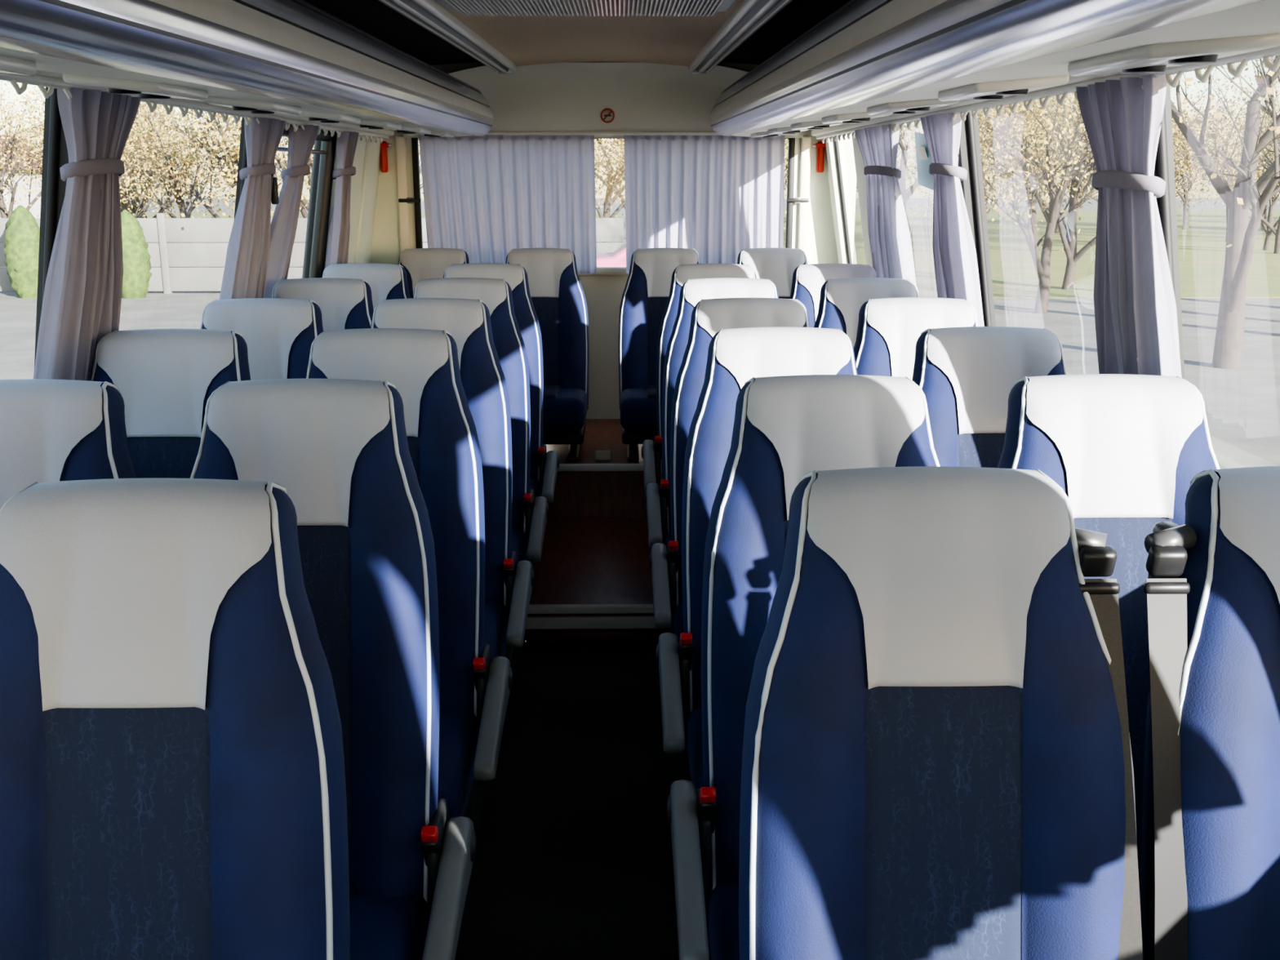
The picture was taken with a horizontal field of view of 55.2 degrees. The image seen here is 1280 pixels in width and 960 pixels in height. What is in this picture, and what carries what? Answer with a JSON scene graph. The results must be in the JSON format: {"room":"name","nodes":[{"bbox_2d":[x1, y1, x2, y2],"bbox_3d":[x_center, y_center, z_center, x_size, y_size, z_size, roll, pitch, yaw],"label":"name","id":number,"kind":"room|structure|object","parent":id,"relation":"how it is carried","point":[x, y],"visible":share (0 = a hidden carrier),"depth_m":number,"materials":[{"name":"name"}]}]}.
{"room":"vehicle interior","nodes":[
{"label":"vehicle interior","id":0,"kind":"room"},
{"bbox_2d":[34,87,381,365],"bbox_3d":[-1.256,-0.058,2.224,0.256,2.320,8.180,0,14,-1],"label":"window frame","id":1,"kind":"structure","parent":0,"point":[366,161],"depth_m":5.57,"materials":[{"name":"plastic"}]},
{"bbox_2d":[41,88,60,306],"bbox_3d":[-1.298,-0.325,2.054,0.141,0.780,1.369,0,14,-1],"label":"window","id":2,"kind":"structure","parent":1,"relation":"in","point":[55,117],"depth_m":2.66,"materials":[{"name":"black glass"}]},
{"bbox_2d":[0,70,394,278],"bbox_3d":[-1.259,-0.352,2.161,0.260,0.816,7.872,0,14,-1],"label":"window","id":3,"kind":"structure","parent":1,"relation":"in","point":[324,150],"depth_m":4.81,"materials":[{"name":"clear glass"}]},
{"bbox_2d":[33,87,140,381],"bbox_3d":[-1.208,-0.492,2.694,0.205,0.688,0.423,0,14,-1],"label":"window curtain","id":4,"kind":"object","parent":3,"relation":"hanging from","point":[82,301],"visible":0.87,"depth_m":2.61,"materials":[{"name":"fabric"}]},
{"bbox_2d":[219,116,286,299],"bbox_3d":[-1.226,-0.787,3.880,0.193,0.688,0.403,0,14,-1],"label":"window curtain","id":5,"kind":"object","parent":3,"relation":"hanging from","point":[246,261],"visible":0.83,"depth_m":3.80,"materials":[{"name":"fabric"}]},
{"bbox_2d":[264,124,319,297],"bbox_3d":[-1.227,-0.886,4.277,0.126,0.688,0.540,3,14,12],"label":"window curtain","id":6,"kind":"object","parent":3,"relation":"hanging from","point":[283,226],"visible":0.78,"depth_m":4.25,"materials":[{"name":"fabric"}]},
{"bbox_2d":[324,131,359,268],"bbox_3d":[-1.243,-1.089,5.095,0.185,0.688,0.260,0,14,-1],"label":"window curtain","id":7,"kind":"object","parent":3,"relation":"hanging from","point":[338,240],"visible":0.76,"depth_m":5.02,"materials":[{"name":"fabric"}]},
{"bbox_2d":[239,132,247,199],"bbox_3d":[-1.318,-0.665,3.422,0.141,0.780,1.349,0,14,-1],"label":"window","id":8,"kind":"structure","parent":1,"relation":"in","point":[244,164],"depth_m":4.01,"materials":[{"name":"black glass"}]},
{"bbox_2d":[0,0,493,137],"bbox_3d":[-0.888,-0.754,2.041,0.582,0.280,8.050,0,14,-1],"label":"luggage rack","id":9,"kind":"object","parent":1,"relation":"attached to","point":[296,58],"visible":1,"depth_m":2.02,"materials":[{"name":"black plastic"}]},
{"bbox_2d":[459,640,687,959],"bbox_3d":[-0.103,1.324,1.472,2.400,0.040,6.020,0,14,-1],"label":"floor","id":10,"kind":"structure","parent":0,"point":[576,863],"depth_m":3.17,"materials":[{"name":"black carpet"}]},
{"bbox_2d":[524,517,671,641],"bbox_3d":[-0.155,0.377,4.905,0.524,0.142,1.157,0,14,-1],"label":"step","id":11,"kind":"structure","parent":10,"relation":"on","point":[593,582],"depth_m":4.57,"materials":[{"name":"wood"}]},
{"bbox_3d":[-0.123,0.907,2.774,2.380,0.140,5.550,0,14,-1],"label":"platform","id":12,"kind":"object","parent":10,"relation":"on","visible":0},
{"bbox_2d":[0,378,136,509],"bbox_3d":[-1.027,0.473,1.852,0.453,1.148,0.768,0,14,-1],"label":"seat","id":13,"kind":"object","parent":12,"relation":"on","point":[51,430],"visible":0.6,"depth_m":2.00,"materials":[{"name":"blue fabric"}]},
{"bbox_2d":[90,328,250,478],"bbox_3d":[-1.037,0.304,2.534,0.453,1.148,0.768,0,14,-1],"label":"seat","id":14,"kind":"object","parent":12,"relation":"on","point":[165,379],"visible":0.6,"depth_m":2.67,"materials":[{"name":"blue fabric"}]},
{"bbox_2d":[0,478,350,959],"bbox_3d":[-0.517,0.641,1.178,0.512,1.148,0.768,0,14,-1],"label":"seat","id":15,"kind":"object","parent":12,"relation":"on","point":[173,785],"visible":1,"depth_m":1.31,"materials":[{"name":"blue fabric"}]},
{"bbox_2d":[200,297,323,380],"bbox_3d":[-1.047,0.135,3.215,0.453,1.148,0.768,0,14,-1],"label":"seat","id":16,"kind":"object","parent":12,"relation":"on","point":[278,334],"visible":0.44,"depth_m":3.36,"materials":[{"name":"blue fabric"}]},
{"bbox_2d":[271,277,373,331],"bbox_3d":[-1.058,-0.035,3.896,0.453,1.148,0.768,0,14,-1],"label":"seat","id":17,"kind":"object","parent":12,"relation":"on","point":[344,304],"visible":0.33,"depth_m":4.04,"materials":[{"name":"blue fabric"}]},
{"bbox_2d":[190,378,476,959],"bbox_3d":[-0.528,0.472,1.859,0.512,1.148,0.768,0,14,-1],"label":"seat","id":18,"kind":"object","parent":12,"relation":"on","point":[338,448],"visible":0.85,"depth_m":1.99,"materials":[{"name":"blue fabric"}]},
{"bbox_2d":[322,262,410,309],"bbox_3d":[-1.068,-0.204,4.577,0.453,1.148,0.768,0,14,-1],"label":"seat","id":19,"kind":"object","parent":12,"relation":"on","point":[385,281],"visible":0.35,"depth_m":4.72,"materials":[{"name":"blue fabric"}]},
{"bbox_2d":[305,328,512,821],"bbox_3d":[-0.538,0.302,2.541,0.512,1.148,0.768,0,14,-1],"label":"seat","id":20,"kind":"object","parent":12,"relation":"on","point":[422,365],"visible":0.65,"depth_m":2.66,"materials":[{"name":"blue fabric"}]},
{"bbox_2d":[370,297,534,784],"bbox_3d":[-0.548,0.133,3.222,0.512,1.148,0.768,0,14,-1],"label":"seat","id":21,"kind":"object","parent":12,"relation":"on","point":[508,584],"visible":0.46,"depth_m":3.35,"materials":[{"name":"blue fabric"}]},
{"bbox_2d":[413,277,548,667],"bbox_3d":[-0.559,-0.036,3.903,0.512,1.148,0.768,0,14,-1],"label":"seat","id":22,"kind":"object","parent":12,"relation":"on","point":[530,514],"visible":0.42,"depth_m":4.03,"materials":[{"name":"blue fabric"}]},
{"bbox_2d":[443,262,559,568],"bbox_3d":[-0.569,-0.206,4.584,0.512,1.148,0.768,0,14,-1],"label":"seat","id":23,"kind":"object","parent":12,"relation":"on","point":[544,465],"visible":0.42,"depth_m":4.72,"materials":[{"name":"blue fabric"}]},
{"bbox_2d":[545,418,654,518],"bbox_3d":[-0.171,-0.020,5.919,2.380,0.422,1.048,0,14,-1],"label":"floor","id":24,"kind":"structure","parent":12,"relation":"attached to","point":[602,483],"depth_m":5.44,"materials":[{"name":"wood"}]},
{"bbox_2d":[398,248,469,297],"bbox_3d":[-0.969,-0.581,5.579,0.453,0.898,0.722,0,14,-1],"label":"seat","id":25,"kind":"object","parent":24,"relation":"on","point":[419,264],"visible":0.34,"depth_m":5.73,"materials":[{"name":"blue fabric"}]},
{"bbox_2d":[505,248,589,462],"bbox_3d":[-0.464,-0.583,5.587,0.453,0.898,0.722,0,14,-1],"label":"seat","id":26,"kind":"object","parent":24,"relation":"on","point":[557,294],"visible":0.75,"depth_m":5.72,"materials":[{"name":"blue fabric"}]},
{"bbox_2d":[617,248,701,462],"bbox_3d":[0.126,-0.585,5.595,0.453,0.898,0.722,0,14,-1],"label":"seat","id":27,"kind":"object","parent":24,"relation":"on","point":[646,293],"visible":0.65,"depth_m":5.73,"materials":[{"name":"blue fabric"}]},
{"bbox_2d":[737,247,807,298],"bbox_3d":[0.631,-0.587,5.602,0.453,0.898,0.722,0,14,-1],"label":"seat","id":28,"kind":"object","parent":24,"relation":"on","point":[778,265],"visible":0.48,"depth_m":5.75,"materials":[{"name":"blue fabric"}]},
{"bbox_2d":[641,263,756,490],"bbox_3d":[0.263,-0.200,4.561,0.512,1.148,0.768,0,14,-1],"label":"seat","id":29,"kind":"object","parent":12,"relation":"on","point":[652,456],"visible":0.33,"depth_m":4.70,"materials":[{"name":"blue fabric"}]},
{"bbox_2d":[644,277,778,551],"bbox_3d":[0.273,-0.035,3.895,0.512,1.148,0.768,0,14,-1],"label":"seat","id":30,"kind":"object","parent":12,"relation":"on","point":[657,500],"visible":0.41,"depth_m":4.03,"materials":[{"name":"blue fabric"}]},
{"bbox_2d":[648,297,810,643],"bbox_3d":[0.283,0.131,3.230,0.512,1.148,0.768,0,14,-1],"label":"seat","id":31,"kind":"object","parent":12,"relation":"on","point":[708,316],"visible":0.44,"depth_m":3.37,"materials":[{"name":"blue fabric"}]},
{"bbox_2d":[655,326,857,791],"bbox_3d":[0.293,0.296,2.564,0.512,1.148,0.768,0,14,-1],"label":"seat","id":32,"kind":"object","parent":12,"relation":"on","point":[735,356],"visible":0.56,"depth_m":2.70,"materials":[{"name":"blue fabric"}]},
{"bbox_2d":[666,374,941,959],"bbox_3d":[0.303,0.462,1.898,0.512,1.148,0.768,0,14,-1],"label":"seat","id":33,"kind":"object","parent":12,"relation":"on","point":[786,428],"visible":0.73,"depth_m":2.03,"materials":[{"name":"blue fabric"}]},
{"bbox_2d":[789,263,876,327],"bbox_3d":[0.762,-0.202,4.568,0.453,1.148,0.768,0,14,-1],"label":"seat","id":34,"kind":"object","parent":12,"relation":"on","point":[808,280],"visible":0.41,"depth_m":4.71,"materials":[{"name":"blue fabric"}]},
{"bbox_2d":[813,277,919,347],"bbox_3d":[0.772,-0.036,3.902,0.453,1.148,0.768,0,14,-1],"label":"seat","id":35,"kind":"object","parent":12,"relation":"on","point":[841,300],"visible":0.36,"depth_m":4.05,"materials":[{"name":"blue fabric"}]},
{"bbox_2d":[853,297,977,379],"bbox_3d":[0.782,0.129,3.237,0.453,1.148,0.768,0,14,-1],"label":"seat","id":36,"kind":"object","parent":12,"relation":"on","point":[889,330],"visible":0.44,"depth_m":3.38,"materials":[{"name":"blue fabric"}]},
{"bbox_2d":[738,466,1137,959],"bbox_3d":[0.314,0.627,1.233,0.512,1.148,0.768,0,14,-1],"label":"seat","id":37,"kind":"object","parent":12,"relation":"on","point":[933,768],"visible":0.99,"depth_m":1.37,"materials":[{"name":"blue fabric"}]},
{"bbox_2d":[1075,528,1142,959],"bbox_3d":[0.523,0.445,1.392,0.064,0.754,0.346,-2,14,-7],"label":"belt","id":38,"kind":"object","parent":37,"relation":"attached to","point":[1096,559],"visible":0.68,"depth_m":1.38,"materials":[{"name":"grey fabric"}]},
{"bbox_2d":[911,326,1066,467],"bbox_3d":[0.792,0.295,2.571,0.453,1.148,0.768,0,14,-1],"label":"seat","id":39,"kind":"object","parent":12,"relation":"on","point":[966,376],"visible":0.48,"depth_m":2.71,"materials":[{"name":"blue fabric"}]},
{"bbox_2d":[997,373,1220,900],"bbox_3d":[0.803,0.460,1.905,0.453,1.148,0.768,0,14,-1],"label":"seat","id":40,"kind":"object","parent":12,"relation":"on","point":[1126,451],"visible":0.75,"depth_m":2.04,"materials":[{"name":"blue fabric"}]},
{"bbox_2d":[1140,466,1279,959],"bbox_3d":[0.813,0.626,1.240,0.453,1.148,0.768,0,14,-1],"label":"seat","id":41,"kind":"object","parent":12,"relation":"on","point":[1229,697],"visible":0.9,"depth_m":1.36,"materials":[{"name":"blue fabric"}]},
{"bbox_2d":[1143,521,1196,959],"bbox_3d":[0.593,0.445,1.393,0.062,0.754,0.348,2,14,8],"label":"belt","id":42,"kind":"object","parent":41,"relation":"attached to","point":[1166,547],"visible":1,"depth_m":1.37,"materials":[{"name":"grey fabric"}]},
{"bbox_2d":[303,0,850,66],"bbox_3d":[-0.119,-0.946,2.020,2.140,0.210,8.180,0,14,-1],"label":"ceiling","id":43,"kind":"structure","parent":0,"point":[524,40],"depth_m":4.33,"materials":[{"name":"fabric"}]},
{"bbox_2d":[436,0,736,16],"bbox_3d":[-0.131,-1.140,2.817,0.760,0.067,1.020,0,14,-1],"label":"ceiling air vent","id":44,"kind":"object","parent":43,"relation":"attached to","point":[464,6],"depth_m":3.09,"materials":[{"name":"plastic"}]},
{"bbox_2d":[369,62,856,418],"bbox_3d":[-0.179,-1.052,6.221,2.520,2.280,0.095,0,14,-1],"label":"wall","id":45,"kind":"structure","parent":0,"point":[397,226],"depth_m":6.14,"materials":[{"name":"plastic"}]},
{"bbox_2d":[380,141,391,172],"bbox_3d":[-1.264,-1.592,6.032,0.090,0.150,0.039,0,14,-1],"label":"hammer","id":46,"kind":"object","parent":45,"relation":"attached to","point":[384,145],"visible":0.75,"depth_m":6.03,"materials":[{"name":"plastic"}]},
{"bbox_2d":[398,197,421,203],"bbox_3d":[-1.144,-1.390,6.088,0.110,0.030,0.032,0,14,-1],"label":"holder","id":47,"kind":"object","parent":45,"relation":"attached to","point":[408,200],"visible":1,"depth_m":6.07,"materials":[{"name":"black plastic"}]},
{"bbox_2d":[377,0,516,73],"bbox_3d":[-0.577,-0.915,1.977,0.107,0.228,7.995,0,14,-1],"label":"trim","id":48,"kind":"structure","parent":45,"relation":"attached to","point":[428,15],"depth_m":3.78,"materials":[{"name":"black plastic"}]},
{"bbox_2d":[407,131,798,135],"bbox_3d":[-0.178,-1.693,5.981,1.900,0.020,0.070,0,14,-1],"label":"rail","id":49,"kind":"object","parent":45,"relation":"attached to","point":[490,133],"visible":0.59,"depth_m":5.95,"materials":[{"name":"metal"}]},
{"bbox_2d":[417,135,596,273],"bbox_3d":[-0.647,-1.364,6.046,0.862,0.680,0.053,0,14,-1],"label":"window curtain","id":50,"kind":"object","parent":49,"relation":"hanging from","point":[487,197],"visible":0.87,"depth_m":6.04,"materials":[{"name":"fabric"}]},
{"bbox_2d":[623,135,785,273],"bbox_3d":[0.319,-1.367,6.059,0.794,0.680,0.054,0,14,-1],"label":"window curtain","id":51,"kind":"object","parent":49,"relation":"hanging from","point":[717,197],"visible":0.88,"depth_m":6.05,"materials":[{"name":"fabric"}]},
{"bbox_2d":[403,62,803,137],"bbox_3d":[-0.177,-1.826,5.897,1.960,0.338,0.160,0,14,-1],"label":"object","id":52,"kind":"structure","parent":45,"relation":"attached to","point":[565,96],"depth_m":5.97,"materials":[{"name":"plastic"}]},
{"bbox_2d":[600,107,614,123],"bbox_3d":[-0.158,-1.782,5.986,0.069,0.069,0.010,0,14,-1],"label":"no smoking sign","id":53,"kind":"object","parent":45,"relation":"attached to","point":[607,115],"visible":1,"depth_m":5.98,"materials":[{"name":"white plastic"}]},
{"bbox_2d":[688,0,792,74],"bbox_3d":[0.340,-0.919,1.990,0.107,0.228,7.995,0,14,-1],"label":"trim","id":54,"kind":"structure","parent":45,"relation":"attached to","point":[748,16],"depth_m":3.78,"materials":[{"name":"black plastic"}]},
{"bbox_2d":[812,141,826,172],"bbox_3d":[0.896,-1.600,6.062,0.090,0.150,0.039,0,14,-1],"label":"hammer","id":55,"kind":"object","parent":45,"relation":"attached to","point":[820,147],"visible":0.88,"depth_m":6.05,"materials":[{"name":"plastic"}]},
{"bbox_2d":[823,82,1184,379],"bbox_3d":[1.018,-0.066,2.256,0.256,2.320,8.180,0,14,-1],"label":"window frame","id":56,"kind":"structure","parent":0,"point":[964,161],"depth_m":3.73,"materials":[{"name":"plastic"}]},
{"bbox_2d":[833,136,852,263],"bbox_3d":[1.007,-1.236,5.716,0.141,0.780,0.631,0,14,-1],"label":"window","id":57,"kind":"structure","parent":56,"relation":"in","point":[836,143],"depth_m":5.99,"materials":[{"name":"clear glass"}]},
{"bbox_2d":[709,0,1279,137],"bbox_3d":[0.650,-0.759,2.062,0.582,0.280,8.050,0,14,-1],"label":"luggage rack","id":58,"kind":"object","parent":56,"relation":"attached to","point":[867,60],"visible":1,"depth_m":1.64,"materials":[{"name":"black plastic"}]},
{"bbox_2d":[811,45,1279,326],"bbox_3d":[1.011,-0.360,2.193,0.242,0.781,7.872,0,14,-1],"label":"window","id":59,"kind":"structure","parent":56,"relation":"in","point":[970,121],"depth_m":3.16,"materials":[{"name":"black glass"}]},
{"bbox_2d":[854,124,916,285],"bbox_3d":[0.923,-0.971,4.619,0.193,0.688,0.621,0,14,-1],"label":"window curtain","id":60,"kind":"object","parent":59,"relation":"hanging from","point":[889,234],"visible":0.86,"depth_m":4.46,"materials":[{"name":"fabric"}]},
{"bbox_2d":[920,112,984,326],"bbox_3d":[0.939,-0.743,3.700,0.198,0.688,0.349,0,14,-1],"label":"window curtain","id":61,"kind":"object","parent":59,"relation":"hanging from","point":[954,252],"visible":0.89,"depth_m":3.61,"materials":[{"name":"fabric"}]},
{"bbox_2d":[1075,74,1182,377],"bbox_3d":[0.957,-0.421,2.407,0.200,0.688,0.365,0,14,-1],"label":"window curtain","id":62,"kind":"object","parent":59,"relation":"hanging from","point":[1135,305],"visible":0.81,"depth_m":2.33,"materials":[{"name":"fabric"}]},
{"bbox_2d":[1156,106,1221,469],"bbox_3d":[1.067,-0.257,1.781,0.141,0.780,1.401,0,14,-1],"label":"window","id":63,"kind":"structure","parent":56,"relation":"in","point":[1162,151],"depth_m":2.41,"materials":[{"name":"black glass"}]},
{"bbox_3d":[1.027,-0.917,4.435,0.141,0.780,1.331,0,14,-1],"label":"window","id":64,"kind":"structure","parent":56,"relation":"in","visible":0},
{"bbox_2d":[914,131,933,190],"bbox_3d":[0.978,-1.100,4.219,0.036,0.200,0.250,0,14,-1],"label":"window sticker","id":65,"kind":"object","parent":64,"relation":"attached to","point":[925,179],"visible":0.7,"depth_m":4.23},
{"label":"outside","id":66,"kind":"structure","parent":0,"visible":0},
{"bbox_2d":[0,198,1279,468],"bbox_3d":[-0.380,-2.233,20.050,300.000,0.100,260.000,0,14,-1],"label":"ground","id":67,"kind":"structure","parent":66,"point":[1242,405],"depth_m":20.62,"materials":[{"name":"concrete"}]},
{"bbox_2d":[3,204,39,298],"bbox_3d":[-13.496,-5.013,26.890,0.880,1.995,0.911,6,15,24],"label":"shrub","id":68,"kind":"object","parent":67,"relation":"on","point":[21,242],"visible":0.73,"depth_m":26.59,"materials":[{"name":"plant"}]},
{"bbox_2d":[120,209,152,298],"bbox_3d":[-11.184,-4.949,26.832,0.868,1.900,0.838,-3,14,-12],"label":"shrub","id":69,"kind":"object","parent":67,"relation":"on","point":[136,257],"visible":0.7,"depth_m":26.62,"materials":[{"name":"plant"}]},
{"bbox_2d":[0,213,623,293],"bbox_3d":[-23.476,-5.051,27.657,46.210,1.900,0.160,0,14,-1],"label":"fence","id":70,"kind":"object","parent":67,"relation":"on","point":[186,254],"visible":0.17,"depth_m":27.79,"materials":[{"name":"concrete"}]},
{"bbox_2d":[596,243,626,266],"bbox_3d":[0.657,-4.436,25.701,4.250,1.450,1.800,0,14,-1],"label":"parked car","id":71,"kind":"object","parent":67,"relation":"on","point":[617,258],"visible":0.03,"depth_m":24.83,"materials":[{"name":"paint"}]},
{"bbox_2d":[0,209,1279,297],"bbox_3d":[-0.496,-12.405,60.803,121.000,0.050,70.000,0,14,-1],"label":"grass verge","id":72,"kind":"structure","parent":67,"relation":"on","point":[1202,247],"depth_m":41.77,"materials":[{"name":"plant"}]},
{"bbox_2d":[0,134,42,217],"bbox_3d":[-35.022,-15.007,61.695,10.000,4.600,6.800,0,14,-1],"label":"house","id":73,"kind":"structure","parent":72,"relation":"on","point":[20,193],"depth_m":60.80,"materials":[{"name":"tile"}]},
{"bbox_2d":[0,80,44,217],"bbox_3d":[-19.943,-10.917,40.381,5.400,6.972,5.252,10,17,34],"label":"autumn tree","id":74,"kind":"object","parent":72,"relation":"on","point":[4,213],"visible":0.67,"depth_m":39.71,"materials":[{"name":"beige plant"}]},
{"bbox_2d":[0,88,171,205],"bbox_3d":[-18.672,-10.896,41.072,6.442,6.593,4.937,7,15,25],"label":"autumn tree","id":75,"kind":"object","parent":72,"relation":"on","point":[36,111],"visible":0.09,"depth_m":40.67,"materials":[{"name":"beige plant"}]},
{"bbox_2d":[0,99,200,217],"bbox_3d":[-13.059,-7.401,29.939,3.902,5.179,4.011,3,14,13],"label":"autumn tree","id":76,"kind":"object","parent":72,"relation":"on","point":[149,205],"visible":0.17,"depth_m":30.37,"materials":[{"name":"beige plant"}]},
{"bbox_2d":[21,86,226,217],"bbox_3d":[-16.747,-11.033,39.706,5.829,7.526,5.670,-12,19,-41],"label":"autumn tree","id":77,"kind":"object","parent":72,"relation":"on","point":[28,107],"visible":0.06,"depth_m":40.22,"materials":[{"name":"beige plant"}]},
{"bbox_2d":[26,102,228,213],"bbox_3d":[-18.143,-11.807,43.778,6.896,7.058,5.286,1,14,5],"label":"autumn tree","id":78,"kind":"object","parent":72,"relation":"on","point":[134,211],"visible":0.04,"depth_m":43.95,"materials":[{"name":"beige plant"}]},
{"bbox_2d":[119,108,206,217],"bbox_3d":[-15.135,-9.181,36.974,4.059,5.240,3.948,-9,16,-31],"label":"autumn tree","id":79,"kind":"object","parent":72,"relation":"on","point":[137,199],"visible":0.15,"depth_m":36.38,"materials":[{"name":"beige plant"}]},
{"bbox_2d":[120,102,227,217],"bbox_3d":[-15.296,-10.322,38.876,4.929,6.543,5.067,-2,14,-9],"label":"autumn tree","id":80,"kind":"object","parent":72,"relation":"on","point":[162,125],"visible":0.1,"depth_m":39.16,"materials":[{"name":"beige plant"}]},
{"bbox_2d":[119,102,239,217],"bbox_3d":[-13.133,-8.825,33.345,4.719,6.301,6.157,-13,19,-41],"label":"autumn tree","id":81,"kind":"object","parent":72,"relation":"on","point":[174,186],"visible":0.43,"depth_m":32.91,"materials":[{"name":"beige plant"}]},
{"bbox_2d":[127,102,288,217],"bbox_3d":[-11.689,-9.493,34.041,5.476,7.269,5.630,12,18,40],"label":"autumn tree","id":82,"kind":"object","parent":72,"relation":"on","point":[215,215],"visible":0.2,"depth_m":33.11,"materials":[{"name":"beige plant"}]},
{"bbox_2d":[160,109,314,218],"bbox_3d":[-8.220,-9.356,29.985,6.777,8.958,7.983,-4,15,-16],"label":"autumn tree","id":83,"kind":"object","parent":72,"relation":"on","point":[304,202],"visible":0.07,"depth_m":29.45,"materials":[{"name":"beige plant"}]},
{"bbox_2d":[594,138,625,217],"bbox_3d":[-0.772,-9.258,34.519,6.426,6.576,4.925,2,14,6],"label":"autumn tree","id":84,"kind":"object","parent":72,"relation":"on","point":[610,184],"visible":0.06,"depth_m":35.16,"materials":[{"name":"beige plant"}]},
{"bbox_2d":[856,122,920,191],"bbox_3d":[8.905,-13.120,49.459,5.174,6.868,5.319,-6,15,-24],"label":"autumn tree","id":85,"kind":"object","parent":72,"relation":"on","point":[899,148],"visible":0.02,"depth_m":49.05,"materials":[{"name":"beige plant"}]},
{"bbox_2d":[896,110,982,217],"bbox_3d":[7.167,-9.041,32.218,4.698,7.251,5.250,-2,14,-7],"label":"bare tree","id":86,"kind":"object","parent":72,"relation":"on","point":[903,167],"visible":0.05,"depth_m":32.19,"materials":[{"name":"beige plant"}]},
{"bbox_2d":[897,106,1035,191],"bbox_3d":[17.119,-17.448,64.415,7.868,8.052,6.030,12,18,39],"label":"autumn tree","id":87,"kind":"object","parent":72,"relation":"on","point":[914,150],"visible":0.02,"depth_m":64.69,"materials":[{"name":"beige plant"}]},
{"bbox_2d":[899,93,1076,223],"bbox_3d":[11.453,-11.151,40.485,5.576,7.372,6.569,1,14,6],"label":"autumn tree","id":88,"kind":"object","parent":72,"relation":"on","point":[1014,126],"visible":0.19,"depth_m":40.00,"materials":[{"name":"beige plant"}]},
{"bbox_2d":[918,95,1080,251],"bbox_3d":[13.148,-12.021,43.307,7.526,7.702,5.768,-8,16,-28],"label":"autumn tree","id":89,"kind":"object","parent":72,"relation":"on","point":[1033,211],"visible":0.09,"depth_m":42.97,"materials":[{"name":"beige plant"}]},
{"bbox_2d":[990,93,1086,232],"bbox_3d":[19.164,-15.710,56.626,7.518,8.437,6.382,0,14,1],"label":"autumn tree","id":90,"kind":"object","parent":72,"relation":"on","point":[1056,229],"visible":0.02,"depth_m":57.29,"materials":[{"name":"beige plant"}]},
{"bbox_2d":[996,95,1097,250],"bbox_3d":[14.448,-11.095,42.108,5.021,6.483,4.884,9,17,32],"label":"autumn tree","id":91,"kind":"object","parent":72,"relation":"on","point":[1065,224],"visible":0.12,"depth_m":42.62,"materials":[{"name":"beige plant"}]},
{"bbox_2d":[979,78,1239,289],"bbox_3d":[10.379,-7.445,27.080,5.151,6.651,5.010,-7,16,-26],"label":"bare tree","id":92,"kind":"object","parent":72,"relation":"on","point":[1069,246],"visible":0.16,"depth_m":28.28,"materials":[{"name":"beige plant"}]},
{"bbox_2d":[1028,99,1199,220],"bbox_3d":[16.741,-12.305,44.842,7.339,7.511,5.625,1,14,3],"label":"autumn tree","id":93,"kind":"object","parent":72,"relation":"on","point":[1067,111],"visible":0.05,"depth_m":45.03,"materials":[{"name":"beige plant"}]},
{"bbox_2d":[1172,107,1216,211],"bbox_3d":[26.649,-16.287,62.372,6.041,6.779,5.128,-5,15,-19],"label":"autumn tree","id":94,"kind":"object","parent":72,"relation":"on","point":[1192,194],"visible":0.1,"depth_m":61.88,"materials":[{"name":"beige plant"}]},
{"bbox_2d":[1172,76,1250,229],"bbox_3d":[26.736,-16.127,60.953,6.991,7.155,5.358,0,14,0],"label":"autumn tree","id":95,"kind":"object","parent":72,"relation":"on","point":[1184,198],"visible":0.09,"depth_m":60.59,"materials":[{"name":"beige plant"}]},
{"bbox_2d":[1169,57,1279,241],"bbox_3d":[23.226,-13.805,49.806,7.845,8.029,6.013,-6,15,-24],"label":"autumn tree","id":96,"kind":"object","parent":72,"relation":"on","point":[1208,149],"visible":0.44,"depth_m":49.44,"materials":[{"name":"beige plant"}]},
{"bbox_2d":[1175,90,1279,253],"bbox_3d":[21.276,-11.021,42.177,4.751,6.306,4.884,11,18,37],"label":"autumn tree","id":97,"kind":"object","parent":72,"relation":"on","point":[1277,233],"visible":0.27,"depth_m":41.95,"materials":[{"name":"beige plant"}]},
{"bbox_2d":[1193,102,1279,230],"bbox_3d":[30.317,-15.571,59.321,6.114,6.861,5.190,-10,17,-36],"label":"autumn tree","id":98,"kind":"object","parent":72,"relation":"on","point":[1261,228],"visible":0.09,"depth_m":59.63,"materials":[{"name":"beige plant"}]},
{"bbox_2d":[1217,93,1279,250],"bbox_3d":[22.107,-10.663,42.499,4.222,5.451,4.107,3,14,11],"label":"autumn tree","id":99,"kind":"object","parent":72,"relation":"on","point":[1266,246],"visible":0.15,"depth_m":43.63,"materials":[{"name":"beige plant"}]},
{"bbox_2d":[977,93,1097,313],"bbox_3d":[6.998,-6.045,22.821,4.509,5.986,4.636,-12,19,-41],"label":"bare tree","id":100,"kind":"object","parent":67,"relation":"on","point":[1042,268],"visible":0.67,"depth_m":23.04,"materials":[{"name":"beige plant"}]},
{"bbox_2d":[1170,55,1279,368],"bbox_3d":[7.877,-5.404,15.918,5.220,8.057,5.834,-1,14,-5],"label":"bare tree","id":101,"kind":"object","parent":67,"relation":"on","point":[1241,236],"visible":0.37,"depth_m":16.42,"materials":[{"name":"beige plant"}]},
{"bbox_2d":[1204,57,1279,174],"bbox_3d":[13.794,-7.734,23.625,6.417,8.862,5.742,12,18,40],"label":"bare tree","id":102,"kind":"object","parent":67,"relation":"on","point":[1268,111],"visible":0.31,"depth_m":24.35,"materials":[{"name":"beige plant"}]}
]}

